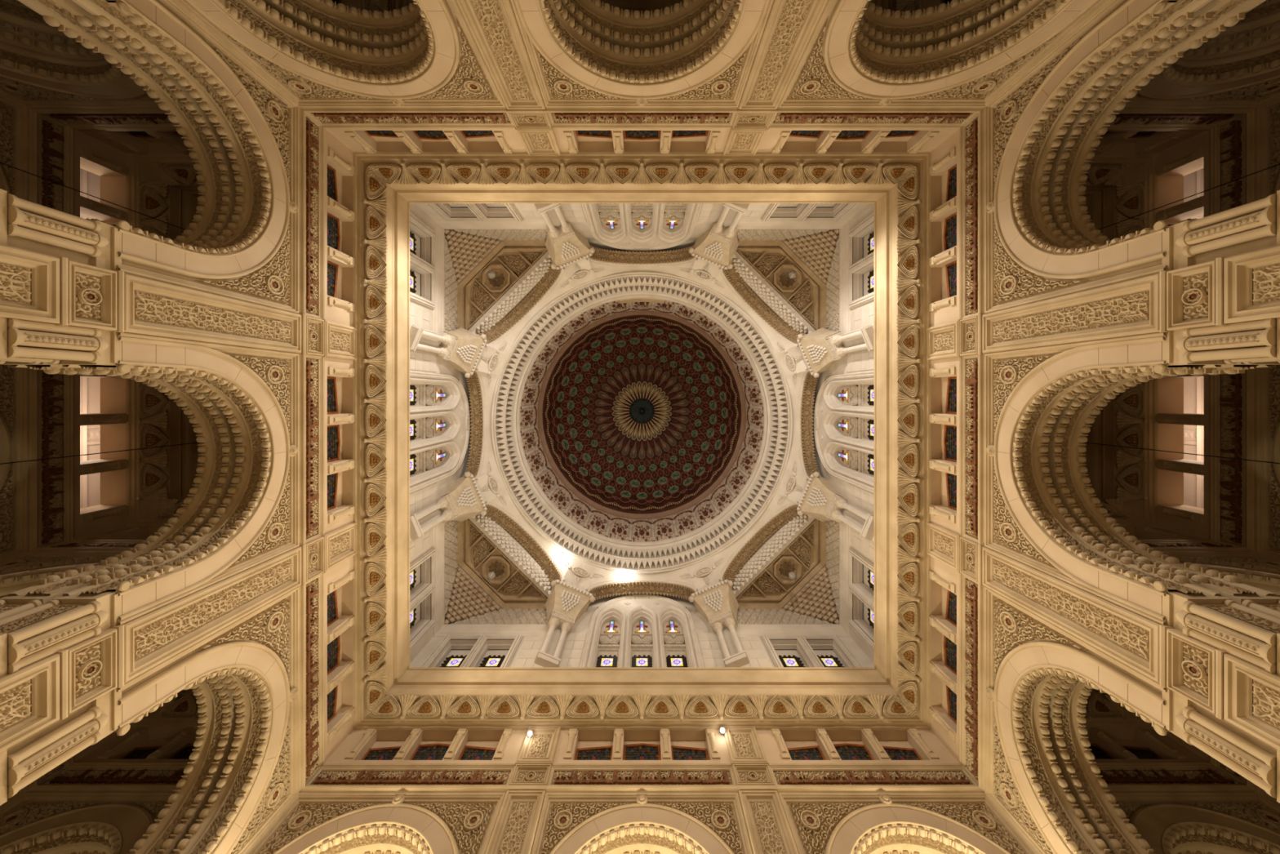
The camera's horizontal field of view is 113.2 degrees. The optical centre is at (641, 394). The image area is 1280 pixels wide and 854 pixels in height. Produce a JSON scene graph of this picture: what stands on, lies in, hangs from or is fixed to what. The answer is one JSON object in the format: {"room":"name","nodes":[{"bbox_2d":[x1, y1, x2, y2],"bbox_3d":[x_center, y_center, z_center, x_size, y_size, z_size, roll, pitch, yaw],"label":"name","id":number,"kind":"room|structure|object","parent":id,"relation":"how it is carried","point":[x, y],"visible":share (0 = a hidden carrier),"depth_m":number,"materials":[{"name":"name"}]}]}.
{"room":"mosque interior","nodes":[
{"label":"mosque interior","id":0,"kind":"room"},
{"bbox_2d":[0,168,100,576],"bbox_3d":[-20.525,1.595,14.000,3.550,12.000,22.000,0,-90,0],"label":"wall","id":1,"kind":"structure","parent":0,"point":[90,183],"depth_m":16.82,"materials":[{"name":"paint"}]},
{"bbox_2d":[0,496,189,575],"bbox_3d":[-14.850,4.388,7.400,6.100,18.000,1.375,0,-90,0],"label":"wall","id":2,"kind":"structure","parent":0,"point":[73,552],"depth_m":12.31,"materials":[{"name":"stone"}]},
{"bbox_2d":[81,525,159,539],"bbox_3d":[-14.850,4.717,13.920,6.060,1.640,0.476,0,-90,0],"label":"window","id":3,"kind":"structure","parent":2,"relation":"in","point":[140,532],"depth_m":14.18,"materials":[{"name":"stone"}]},
{"bbox_2d":[0,93,196,811],"bbox_3d":[-17.868,1.595,7.350,1.825,17.900,20.040,0,-90,0],"label":"wall","id":4,"kind":"structure","parent":0,"point":[37,406],"depth_m":12.92,"materials":[{"name":"stone"}]},
{"bbox_2d":[0,413,12,490],"bbox_3d":[-18.310,1.595,9.945,0.980,4.090,5.480,0,-90,0],"label":"arch","id":5,"kind":"object","parent":4,"relation":"attached to","point":[6,450],"visible":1,"depth_m":11.83,"materials":[{"name":"stone"}]},
{"bbox_2d":[74,563,117,762],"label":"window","id":6,"kind":"structure","parent":4,"relation":"in","point":[88,749],"depth_m":13.73,"materials":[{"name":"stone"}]},
{"bbox_2d":[74,373,127,539],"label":"window","id":7,"kind":"structure","parent":4,"relation":"in","point":[110,515],"depth_m":14.41,"materials":[{"name":"stone"}]},
{"bbox_2d":[74,129,127,225],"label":"window","id":8,"kind":"structure","parent":4,"relation":"in","point":[92,155],"depth_m":14.10,"materials":[{"name":"stone"}]},
{"bbox_2d":[0,688,201,835],"bbox_3d":[-14.850,11.583,7.350,6.100,17.900,1.825,0,-90,0],"label":"wall","id":9,"kind":"structure","parent":0,"point":[148,786],"depth_m":12.48,"materials":[{"name":"stone"}]},
{"bbox_2d":[0,803,153,853],"bbox_3d":[-14.850,12.025,9.945,5.480,4.090,0.980,0,-90,0],"label":"arch","id":10,"kind":"object","parent":9,"relation":"attached to","point":[108,828],"visible":0.99,"depth_m":11.30,"materials":[{"name":"stone"}]},
{"bbox_2d":[75,727,198,762],"bbox_3d":[-14.850,11.687,13.920,6.060,1.640,0.476,0,-90,0],"label":"window","id":11,"kind":"structure","parent":9,"relation":"in","point":[141,744],"depth_m":14.05,"materials":[{"name":"stone"}]},
{"bbox_2d":[0,59,201,197],"bbox_3d":[-14.850,-8.393,7.350,6.100,17.900,1.825,0,-90,0],"label":"wall","id":12,"kind":"structure","parent":0,"point":[177,170],"depth_m":12.60,"materials":[{"name":"stone"}]},
{"bbox_2d":[0,28,146,99],"bbox_3d":[-14.850,-8.835,9.945,5.480,4.090,0.980,0,-90,0],"label":"arch","id":13,"kind":"object","parent":12,"relation":"attached to","point":[82,72],"visible":0.57,"depth_m":11.25,"materials":[{"name":"stone"}]},
{"bbox_2d":[77,129,191,154],"bbox_3d":[-14.850,-8.497,13.920,6.060,1.640,0.476,0,-90,0],"label":"window","id":14,"kind":"structure","parent":12,"relation":"in","point":[138,141],"depth_m":14.08,"materials":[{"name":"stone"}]},
{"bbox_2d":[0,0,471,853],"bbox_3d":[-10.875,1.595,11.800,2.010,26.800,26.000,0,-90,0],"label":"wall","id":15,"kind":"structure","parent":0,"point":[68,296],"depth_m":10.34,"materials":[{"name":"stone"}]},
{"bbox_2d":[8,335,297,621],"bbox_3d":[-10.875,1.595,10.075,1.990,4.350,6.000,0,-90,0],"label":"arch","id":16,"kind":"object","parent":15,"relation":"attached to","point":[241,425],"visible":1,"depth_m":10.37,"materials":[{"name":"stone"}]},
{"bbox_2d":[17,0,297,279],"bbox_3d":[-10.875,-5.375,10.075,1.990,4.350,6.000,0,-90,0],"label":"arch","id":17,"kind":"object","parent":15,"relation":"attached to","point":[240,166],"visible":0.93,"depth_m":10.27,"materials":[{"name":"stone"}]},
{"bbox_2d":[113,641,297,853],"bbox_3d":[-10.875,8.565,10.075,1.990,4.350,6.000,0,-90,0],"label":"arch","id":18,"kind":"object","parent":15,"relation":"attached to","point":[230,769],"visible":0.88,"depth_m":10.83,"materials":[{"name":"stone"}]},
{"bbox_2d":[316,128,354,326],"bbox_3d":[-10.122,-5.375,13.920,0.476,1.640,6.060,0,-90,0],"label":"window","id":19,"kind":"structure","parent":15,"relation":"in","point":[339,169],"depth_m":14.16,"materials":[{"name":"stone"}]},
{"bbox_2d":[316,555,354,763],"bbox_3d":[-10.122,8.565,13.920,0.476,1.640,6.060,0,-90,0],"label":"window","id":20,"kind":"structure","parent":15,"relation":"in","point":[339,620],"depth_m":14.14,"materials":[{"name":"stone"}]},
{"bbox_2d":[316,356,354,534],"bbox_3d":[-10.122,1.595,13.920,0.476,1.640,5.620,0,-90,0],"label":"window","id":21,"kind":"structure","parent":15,"relation":"in","point":[339,418],"depth_m":14.16,"materials":[{"name":"stone"}]},
{"bbox_2d":[352,151,409,729],"bbox_3d":[-9.603,1.595,15.670,0.995,2.100,20.200,0,-90,0],"label":"crown molding","id":22,"kind":"structure","parent":15,"relation":"attached to","point":[381,222],"depth_m":15.00,"materials":[{"name":"stone"}]},
{"bbox_2d":[409,471,487,541],"bbox_3d":[-9.447,5.508,19.790,1.550,6.140,2.500,-23,-90,0],"label":"column pair","id":23,"kind":"object","parent":22,"relation":"on","point":[464,500],"visible":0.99,"depth_m":21.16,"materials":[{"name":"stone"}]},
{"bbox_2d":[409,324,487,377],"bbox_3d":[-9.447,-2.318,19.790,1.550,6.140,2.500,23,-90,0],"label":"column pair","id":24,"kind":"object","parent":22,"relation":"on","point":[462,349],"visible":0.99,"depth_m":21.25,"materials":[{"name":"stone"}]},
{"bbox_2d":[462,368,485,479],"bbox_3d":[-9.365,1.595,23.645,0.870,1.750,6.032,0,-90,0],"label":"arch","id":25,"kind":"object","parent":24,"relation":"on","point":[473,463],"visible":0.89,"depth_m":24.02,"materials":[{"name":"beige stone"}]},
{"bbox_2d":[468,251,564,346],"bbox_3d":[-6.799,-5.204,23.705,6.800,1.990,1.370,-45,-90,0],"label":"arch","id":26,"kind":"object","parent":24,"relation":"on","point":[517,301],"visible":0.86,"depth_m":23.54,"materials":[{"name":"beige stone"}]},
{"bbox_2d":[409,377,461,485],"bbox_3d":[-10.245,1.595,20.012,0.630,6.425,4.640,0,-90,0],"label":"window","id":27,"kind":"structure","parent":15,"relation":"in","point":[424,395],"depth_m":20.85,"materials":[{"name":"stone"}]},
{"bbox_2d":[353,0,402,13],"bbox_3d":[-9.988,-13.255,7.350,1.825,17.900,6.100,0,-90,0],"label":"wall","id":28,"kind":"structure","parent":0,"point":[380,6],"depth_m":14.96,"materials":[{"name":"stone"}]},
{"bbox_2d":[444,518,547,623],"bbox_3d":[-7.095,8.690,22.369,5.916,2.263,5.916,0,-90,0],"label":"ceiling","id":29,"kind":"structure","parent":0,"point":[513,589],"depth_m":22.99,"materials":[{"name":"stone"}]},
{"bbox_2d":[444,229,547,330],"bbox_3d":[-7.095,-5.500,22.369,5.916,2.263,5.916,0,-90,0],"label":"ceiling","id":30,"kind":"structure","parent":0,"point":[472,255],"depth_m":23.00,"materials":[{"name":"stone"}]},
{"bbox_2d":[246,593,1036,853],"bbox_3d":[0.000,12.470,11.800,26.000,26.800,2.010,0,-90,0],"label":"wall","id":31,"kind":"structure","parent":0,"point":[528,805],"depth_m":12.58,"materials":[{"name":"stone"}]},
{"bbox_2d":[272,794,457,853],"bbox_3d":[-6.970,12.470,10.075,6.000,4.350,1.990,0,-90,0],"label":"arch","id":32,"kind":"object","parent":31,"relation":"attached to","point":[396,827],"visible":1,"depth_m":11.30,"materials":[{"name":"stone"}]},
{"bbox_2d":[324,728,527,771],"bbox_3d":[-6.970,11.717,13.920,6.060,1.640,0.476,0,-90,0],"label":"window","id":33,"kind":"structure","parent":31,"relation":"in","point":[371,745],"depth_m":14.13,"materials":[{"name":"stone"}]},
{"bbox_2d":[440,654,505,666],"bbox_3d":[-7.600,12.104,19.100,2.850,1.110,0.072,0,-90,0],"label":"window","id":34,"kind":"structure","parent":31,"relation":"in","point":[451,661],"depth_m":19.15,"materials":[{"name":"multicoloured glass"}]},
{"bbox_2d":[440,654,466,666],"bbox_3d":[-8.470,12.104,19.100,1.110,1.110,0.072,0,-90,0],"label":"grille","id":35,"kind":"object","parent":34,"relation":"attached to","point":[451,661],"depth_m":19.15,"materials":[{"name":"multicoloured glass"}]},
{"bbox_2d":[479,654,505,666],"bbox_3d":[-6.730,12.104,19.100,1.110,1.110,0.072,0,-90,0],"label":"grille","id":36,"kind":"object","parent":34,"relation":"attached to","point":[490,661],"depth_m":19.15,"materials":[{"name":"multicoloured glass"}]},
{"bbox_2d":[552,728,730,771],"bbox_3d":[0.000,11.717,13.920,5.620,1.640,0.476,0,-90,0],"label":"window","id":37,"kind":"structure","parent":31,"relation":"in","point":[619,745],"depth_m":14.14,"materials":[{"name":"stone"}]},
{"bbox_2d":[586,604,696,666],"bbox_3d":[0.000,11.840,20.012,4.640,6.425,0.630,0,-90,0],"label":"window","id":38,"kind":"structure","parent":31,"relation":"in","point":[641,652],"depth_m":20.68,"materials":[{"name":"stone"}]},
{"bbox_2d":[595,654,617,666],"bbox_3d":[-1.580,12.110,19.100,1.110,1.110,0.050,0,-90,0],"label":"grille","id":39,"kind":"object","parent":38,"relation":"attached to","point":[602,660],"depth_m":19.18,"materials":[{"name":"multicoloured metal"}]},
{"bbox_2d":[631,654,652,666],"bbox_3d":[0.000,12.110,19.100,1.110,1.110,0.050,0,-90,0],"label":"grille","id":40,"kind":"object","parent":38,"relation":"attached to","point":[637,660],"depth_m":19.18,"materials":[{"name":"multicoloured metal"}]},
{"bbox_2d":[666,654,688,666],"bbox_3d":[1.580,12.110,19.100,1.110,1.110,0.050,0,-90,0],"label":"grille","id":41,"kind":"object","parent":38,"relation":"attached to","point":[672,660],"depth_m":19.18,"materials":[{"name":"multicoloured metal"}]},
{"bbox_2d":[353,666,930,729],"bbox_3d":[0.000,11.198,15.670,20.200,2.100,0.995,0,-90,0],"label":"crown molding","id":42,"kind":"structure","parent":31,"relation":"attached to","point":[424,698],"depth_m":15.06,"materials":[{"name":"stone"}]},
{"bbox_2d":[533,579,595,666],"bbox_3d":[-3.913,11.042,19.790,2.500,6.140,1.550,23,-90,0],"label":"column pair","id":43,"kind":"object","parent":42,"relation":"on","point":[566,603],"visible":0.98,"depth_m":21.12,"materials":[{"name":"stone"}]},
{"bbox_2d":[468,501,564,597],"bbox_3d":[-6.799,8.394,23.705,1.370,1.990,6.800,-45,-90,0],"label":"arch","id":44,"kind":"object","parent":43,"relation":"on","point":[509,537],"visible":0.84,"depth_m":23.55,"materials":[{"name":"beige stone"}]},
{"bbox_2d":[586,578,697,603],"bbox_3d":[0.000,10.960,23.645,6.032,1.750,0.870,0,-90,0],"label":"arch","id":45,"kind":"object","parent":43,"relation":"on","point":[626,588],"visible":0.81,"depth_m":24.02,"materials":[{"name":"beige stone"}]},
{"bbox_2d":[688,579,750,666],"bbox_3d":[3.913,11.042,19.790,2.500,6.140,1.550,-23,-90,0],"label":"column pair","id":46,"kind":"object","parent":42,"relation":"on","point":[717,603],"visible":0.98,"depth_m":21.09,"materials":[{"name":"stone"}]},
{"bbox_2d":[549,794,734,853],"bbox_3d":[0.000,12.470,10.075,6.000,4.350,1.990,0,-90,0],"label":"arch","id":47,"kind":"object","parent":31,"relation":"attached to","point":[642,827],"visible":1,"depth_m":11.30,"materials":[{"name":"stone"}]},
{"bbox_2d":[778,654,844,666],"bbox_3d":[7.600,12.104,19.100,2.850,1.110,0.072,0,-90,0],"label":"window","id":48,"kind":"structure","parent":31,"relation":"in","point":[787,661],"depth_m":19.15,"materials":[{"name":"multicoloured glass"}]},
{"bbox_2d":[778,654,804,666],"bbox_3d":[6.730,12.104,19.100,1.110,1.110,0.072,0,-90,0],"label":"grille","id":49,"kind":"object","parent":48,"relation":"attached to","point":[787,661],"depth_m":19.15,"materials":[{"name":"multicoloured glass"}]},
{"bbox_2d":[816,654,844,666],"bbox_3d":[8.470,12.104,19.100,1.110,1.110,0.072,0,-90,0],"label":"grille","id":50,"kind":"object","parent":48,"relation":"attached to","point":[828,661],"depth_m":19.15,"materials":[{"name":"multicoloured glass"}]},
{"bbox_2d":[756,728,959,771],"bbox_3d":[6.970,11.717,13.920,6.060,1.640,0.476,0,-90,0],"label":"window","id":51,"kind":"structure","parent":31,"relation":"in","point":[820,745],"depth_m":14.13,"materials":[{"name":"stone"}]},
{"bbox_2d":[825,794,1010,853],"bbox_3d":[6.970,12.470,10.075,6.000,4.350,1.990,0,-90,0],"label":"arch","id":52,"kind":"object","parent":31,"relation":"attached to","point":[886,827],"visible":1,"depth_m":11.30,"materials":[{"name":"stone"}]},
{"bbox_2d":[542,315,741,514],"bbox_3d":[0.000,1.595,38.400,16.320,7.600,16.320,0,-90,0],"label":"ceiling","id":53,"kind":"structure","parent":0,"point":[642,414],"depth_m":39.09,"materials":[{"name":"red paint"}]},
{"bbox_2d":[600,0,683,13],"bbox_3d":[0.000,-13.255,16.240,4.440,0.120,4.440,0,-90,0],"label":"ceiling","id":54,"kind":"structure","parent":0,"point":[641,6],"depth_m":16.30,"materials":[{"name":"stone"}]},
{"bbox_2d":[172,0,1111,252],"bbox_3d":[0.000,-9.280,11.800,26.000,26.800,2.010,0,-90,0],"label":"wall","id":55,"kind":"structure","parent":0,"point":[500,79],"depth_m":12.18,"materials":[{"name":"stone"}]},
{"bbox_2d":[185,0,459,106],"bbox_3d":[-6.970,-9.280,10.075,6.000,4.350,1.990,0,-90,0],"label":"arch","id":56,"kind":"object","parent":55,"relation":"attached to","point":[419,53],"visible":0.99,"depth_m":10.94,"materials":[{"name":"stone"}]},
{"bbox_2d":[324,128,527,153],"bbox_3d":[-6.970,-8.527,13.920,6.060,1.640,0.476,0,-90,0],"label":"window","id":57,"kind":"structure","parent":55,"relation":"in","point":[370,140],"depth_m":14.20,"materials":[{"name":"stone"}]},
{"bbox_2d":[552,128,730,153],"bbox_3d":[0.000,-8.527,13.920,5.620,1.640,0.476,0,-90,0],"label":"window","id":58,"kind":"structure","parent":55,"relation":"in","point":[572,140],"depth_m":14.25,"materials":[{"name":"stone"}]},
{"bbox_2d":[588,203,694,243],"bbox_3d":[0.000,-8.650,20.012,4.640,6.425,0.630,0,-90,0],"label":"window","id":59,"kind":"structure","parent":55,"relation":"in","point":[642,216],"depth_m":21.25,"materials":[{"name":"stone"}]},
{"bbox_2d":[353,151,930,203],"bbox_3d":[0.000,-8.008,15.670,20.200,2.100,0.995,0,-90,0],"label":"crown molding","id":60,"kind":"structure","parent":55,"relation":"attached to","point":[424,177],"depth_m":14.99,"materials":[{"name":"stone"}]},
{"bbox_2d":[533,203,595,270],"bbox_3d":[-3.913,-7.852,19.790,2.500,6.140,1.550,-23,-90,0],"label":"column pair","id":61,"kind":"object","parent":60,"relation":"on","point":[565,246],"visible":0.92,"depth_m":21.36,"materials":[{"name":"stone"}]},
{"bbox_2d":[688,203,749,269],"bbox_3d":[3.913,-7.852,19.790,2.500,6.140,1.550,23,-90,0],"label":"column pair","id":62,"kind":"object","parent":60,"relation":"on","point":[717,246],"visible":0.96,"depth_m":21.36,"materials":[{"name":"stone"}]},
{"bbox_2d":[586,244,697,266],"bbox_3d":[0.000,-7.770,23.645,6.032,1.750,0.870,0,-90,0],"label":"arch","id":63,"kind":"object","parent":62,"relation":"on","point":[601,255],"visible":0.85,"depth_m":24.01,"materials":[{"name":"beige stone"}]},
{"bbox_2d":[719,251,815,346],"bbox_3d":[6.799,-5.204,23.705,1.370,1.990,6.800,-45,-90,0],"label":"arch","id":64,"kind":"object","parent":62,"relation":"on","point":[771,306],"visible":0.87,"depth_m":23.55,"materials":[{"name":"beige stone"}]},
{"bbox_2d":[513,0,770,106],"bbox_3d":[0.000,-9.280,10.075,6.000,4.350,1.990,0,-90,0],"label":"arch","id":65,"kind":"object","parent":55,"relation":"attached to","point":[684,46],"visible":1,"depth_m":10.96,"materials":[{"name":"stone"}]},
{"bbox_2d":[756,128,959,153],"bbox_3d":[6.970,-8.527,13.920,6.060,1.640,0.476,0,-90,0],"label":"window","id":66,"kind":"structure","parent":55,"relation":"in","point":[775,140],"depth_m":14.20,"materials":[{"name":"stone"}]},
{"bbox_2d":[823,0,1098,106],"bbox_3d":[6.970,-9.280,10.075,6.000,4.350,1.990,0,-90,0],"label":"arch","id":67,"kind":"object","parent":55,"relation":"attached to","point":[871,51],"visible":1,"depth_m":10.94,"materials":[{"name":"stone"}]},
{"bbox_2d":[474,257,809,591],"bbox_3d":[0.000,1.595,24.925,18.240,4.250,18.240,0,-90,0],"label":"ceiling","id":68,"kind":"structure","parent":0,"point":[581,572],"depth_m":24.29,"materials":[{"name":"stone"}]},
{"bbox_2d":[495,275,788,568],"bbox_3d":[0.000,1.595,24.757,17.382,0.593,17.382,0,-90,0],"label":"ring","id":69,"kind":"object","parent":68,"relation":"attached to","point":[746,326],"visible":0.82,"depth_m":24.87,"materials":[{"name":"stone"}]},
{"bbox_2d":[505,284,778,558],"bbox_3d":[0.000,1.595,25.603,17.455,0.954,17.455,0,-90,0],"label":"ring","id":70,"kind":"object","parent":68,"relation":"hanging from","point":[542,508],"visible":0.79,"depth_m":25.79,"materials":[{"name":"stone"}]},
{"bbox_2d":[520,297,764,542],"bbox_3d":[0.000,1.595,30.810,16.835,7.620,16.835,10,-90,0],"label":"wall","id":71,"kind":"structure","parent":0,"point":[597,518],"depth_m":30.70,"materials":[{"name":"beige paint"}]},
{"bbox_2d":[735,518,839,623],"bbox_3d":[7.095,8.690,22.369,5.916,2.263,5.916,0,-90,0],"label":"squinch","id":72,"kind":"structure","parent":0,"point":[807,553],"depth_m":22.98,"materials":[{"name":"stone"}]},
{"bbox_2d":[736,229,839,330],"bbox_3d":[7.095,-5.500,22.369,5.916,2.263,5.916,0,-90,0],"label":"ceiling","id":73,"kind":"structure","parent":0,"point":[806,295],"depth_m":23.00,"materials":[{"name":"stone"}]},
{"bbox_2d":[880,0,929,13],"bbox_3d":[9.988,-13.255,7.350,1.825,17.900,6.100,0,-90,0],"label":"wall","id":74,"kind":"structure","parent":0,"point":[901,6],"depth_m":14.97,"materials":[{"name":"stone"}]},
{"bbox_2d":[813,0,1279,853],"bbox_3d":[10.875,1.595,11.800,2.010,26.800,26.000,0,-90,0],"label":"wall","id":75,"kind":"structure","parent":0,"point":[1213,297],"depth_m":10.46,"materials":[{"name":"stone"}]},
{"bbox_2d":[822,377,873,485],"bbox_3d":[10.245,1.595,20.012,0.630,6.425,4.640,0,-90,0],"label":"window","id":76,"kind":"structure","parent":75,"relation":"in","point":[859,395],"depth_m":20.97,"materials":[{"name":"stone"}]},
{"bbox_2d":[873,152,930,728],"bbox_3d":[9.603,1.595,15.670,0.995,2.100,20.200,0,-90,0],"label":"crown molding","id":77,"kind":"structure","parent":75,"relation":"attached to","point":[901,222],"depth_m":15.05,"materials":[{"name":"stone"}]},
{"bbox_2d":[796,471,873,541],"bbox_3d":[9.447,5.508,19.790,1.550,6.140,2.500,23,-90,0],"label":"column pair","id":78,"kind":"object","parent":77,"relation":"on","point":[820,501],"visible":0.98,"depth_m":21.18,"materials":[{"name":"stone"}]},
{"bbox_2d":[719,501,814,597],"bbox_3d":[6.799,8.394,23.705,6.800,1.990,1.370,-45,-90,0],"label":"arch","id":79,"kind":"object","parent":78,"relation":"on","point":[778,533],"visible":0.89,"depth_m":23.56,"materials":[{"name":"beige stone"}]},
{"bbox_2d":[797,368,821,479],"bbox_3d":[9.365,1.595,23.645,0.870,1.750,6.032,0,-90,0],"label":"arch","id":80,"kind":"object","parent":78,"relation":"on","point":[810,464],"visible":0.84,"depth_m":24.01,"materials":[{"name":"beige stone"}]},
{"bbox_2d":[796,324,873,377],"bbox_3d":[9.447,-2.318,19.790,1.550,6.140,2.500,-23,-90,0],"label":"column pair","id":81,"kind":"object","parent":77,"relation":"on","point":[820,352],"visible":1,"depth_m":21.27,"materials":[{"name":"stone"}]},
{"bbox_2d":[928,128,967,326],"bbox_3d":[10.122,-5.375,13.920,0.476,1.640,6.060,0,-90,0],"label":"window","id":82,"kind":"structure","parent":75,"relation":"in","point":[944,170],"depth_m":14.18,"materials":[{"name":"stone"}]},
{"bbox_2d":[928,555,967,762],"bbox_3d":[10.122,8.565,13.920,0.476,1.640,6.060,0,-90,0],"label":"window","id":83,"kind":"structure","parent":75,"relation":"in","point":[944,620],"depth_m":14.17,"materials":[{"name":"stone"}]},
{"bbox_2d":[928,356,967,534],"bbox_3d":[10.122,1.595,13.920,0.476,1.640,5.620,0,-90,0],"label":"window","id":84,"kind":"structure","parent":75,"relation":"in","point":[944,418],"depth_m":14.21,"materials":[{"name":"stone"}]},
{"bbox_2d":[986,641,1170,853],"bbox_3d":[10.875,8.565,10.075,1.990,4.350,6.000,0,-90,0],"label":"arch","id":85,"kind":"object","parent":75,"relation":"attached to","point":[1038,696],"visible":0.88,"depth_m":10.83,"materials":[{"name":"stone"}]},
{"bbox_2d":[986,0,1266,279],"bbox_3d":[10.875,-5.375,10.075,1.990,4.350,6.000,0,-90,0],"label":"arch","id":86,"kind":"object","parent":75,"relation":"attached to","point":[1042,222],"visible":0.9,"depth_m":10.28,"materials":[{"name":"stone"}]},
{"bbox_2d":[986,335,1275,620],"bbox_3d":[10.875,1.595,10.075,1.990,4.350,6.000,0,-90,0],"label":"arch","id":87,"kind":"object","parent":75,"relation":"attached to","point":[1037,448],"visible":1,"depth_m":10.37,"materials":[{"name":"stone"}]},
{"bbox_2d":[1082,688,1279,833],"bbox_3d":[14.850,11.583,7.350,6.100,17.900,1.825,0,-90,0],"label":"wall","id":88,"kind":"structure","parent":0,"point":[1134,786],"depth_m":12.53,"materials":[{"name":"stone"}]},
{"bbox_2d":[1084,727,1208,762],"bbox_3d":[14.850,11.687,13.920,6.060,1.640,0.476,0,-90,0],"label":"window","id":89,"kind":"structure","parent":88,"relation":"in","point":[1140,744],"depth_m":14.05,"materials":[{"name":"stone"}]},
{"bbox_2d":[1130,803,1279,853],"bbox_3d":[14.850,12.025,9.945,5.480,4.090,0.980,0,-90,0],"label":"arch","id":90,"kind":"object","parent":88,"relation":"attached to","point":[1167,828],"visible":1,"depth_m":11.30,"materials":[{"name":"stone"}]},
{"bbox_2d":[1082,53,1279,197],"bbox_3d":[14.850,-8.393,7.350,6.100,17.900,1.825,0,-90,0],"label":"wall","id":91,"kind":"structure","parent":0,"point":[1106,170],"depth_m":12.62,"materials":[{"name":"stone"}]},
{"bbox_2d":[1093,129,1206,154],"bbox_3d":[14.850,-8.497,13.920,6.060,1.640,0.476,0,-90,0],"label":"window","id":92,"kind":"structure","parent":91,"relation":"in","point":[1138,141],"depth_m":14.08,"materials":[{"name":"stone"}]},
{"bbox_2d":[1137,31,1279,99],"bbox_3d":[14.850,-8.835,9.945,5.480,4.090,0.980,0,-90,0],"label":"arch","id":93,"kind":"object","parent":91,"relation":"attached to","point":[1201,72],"visible":0.52,"depth_m":11.26,"materials":[{"name":"stone"}]},
{"bbox_2d":[1086,95,1279,808],"bbox_3d":[17.868,1.595,7.350,1.825,17.900,20.040,0,-90,0],"label":"wall","id":94,"kind":"structure","parent":0,"point":[1245,407],"depth_m":12.95,"materials":[{"name":"stone"}]},
{"bbox_2d":[1155,373,1209,539],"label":"window","id":95,"kind":"structure","parent":94,"relation":"in","point":[1173,515],"depth_m":14.47,"materials":[{"name":"stone"}]},
{"bbox_2d":[1155,129,1209,224],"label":"window","id":96,"kind":"structure","parent":94,"relation":"in","point":[1188,156],"depth_m":14.12,"materials":[{"name":"stone"}]},
{"bbox_2d":[1271,420,1279,483],"bbox_3d":[18.310,1.595,9.945,0.980,4.090,5.480,0,-90,0],"label":"arch","id":97,"kind":"object","parent":94,"relation":"attached to","point":[1276,441],"visible":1,"depth_m":11.87,"materials":[{"name":"stone"}]},
{"bbox_2d":[1093,496,1279,574],"bbox_3d":[14.850,4.388,7.400,6.100,18.000,1.375,0,-90,0],"label":"wall","id":98,"kind":"structure","parent":0,"point":[1209,552],"depth_m":12.31,"materials":[{"name":"stone"}]},
{"bbox_2d":[1124,525,1202,539],"bbox_3d":[14.850,4.717,13.920,6.060,1.640,0.476,0,-90,0],"label":"window","id":99,"kind":"structure","parent":98,"relation":"in","point":[1140,532],"depth_m":14.18,"materials":[{"name":"stone"}]},
{"bbox_2d":[1183,168,1279,575],"bbox_3d":[20.525,1.595,14.000,3.550,12.000,22.000,0,-90,0],"label":"wall","id":100,"kind":"structure","parent":0,"point":[1193,182],"depth_m":16.80,"materials":[{"name":"paint"}]},
{"bbox_3d":[-14.850,5.772,7.400,6.100,18.000,1.375,0,-90,0],"label":"wall","id":101,"kind":"structure","parent":0,"visible":0},
{"bbox_2d":[0,566,80,598],"bbox_3d":[-14.850,5.105,9.945,5.480,4.090,0.980,0,-90,0],"label":"arch","id":102,"kind":"object","parent":101,"relation":"attached to","point":[11,583],"visible":0.06,"depth_m":10.96,"materials":[{"name":"stone"}]},
{"bbox_3d":[-14.850,-10.237,7.350,6.100,17.900,1.825,0,-90,0],"label":"wall","id":103,"kind":"structure","parent":0,"visible":0},
{"bbox_2d":[0,0,87,48],"bbox_3d":[-14.850,-9.795,9.945,5.480,4.090,0.980,0,-90,0],"label":"arch","id":104,"kind":"object","parent":103,"relation":"attached to","point":[15,17],"visible":0.25,"depth_m":11.01,"materials":[{"name":"stone"}]},
{"bbox_3d":[14.850,5.772,7.400,6.100,18.000,1.375,0,-90,0],"label":"wall","id":105,"kind":"structure","parent":0,"visible":0},
{"bbox_2d":[1202,566,1279,596],"bbox_3d":[14.850,5.105,9.945,5.480,4.090,0.980,0,-90,0],"label":"arch","id":106,"kind":"object","parent":105,"relation":"attached to","point":[1268,582],"visible":0.06,"depth_m":10.99,"materials":[{"name":"stone"}]},
{"bbox_3d":[14.850,-10.237,7.350,6.100,17.900,1.825,0,-90,0],"label":"wall","id":107,"kind":"structure","parent":0,"visible":0},
{"bbox_2d":[1198,0,1279,48],"bbox_3d":[14.850,-9.795,9.945,5.480,4.090,0.980,0,-90,0],"label":"arch","id":108,"kind":"object","parent":107,"relation":"attached to","point":[1264,20],"visible":0.25,"depth_m":11.02,"materials":[{"name":"stone"}]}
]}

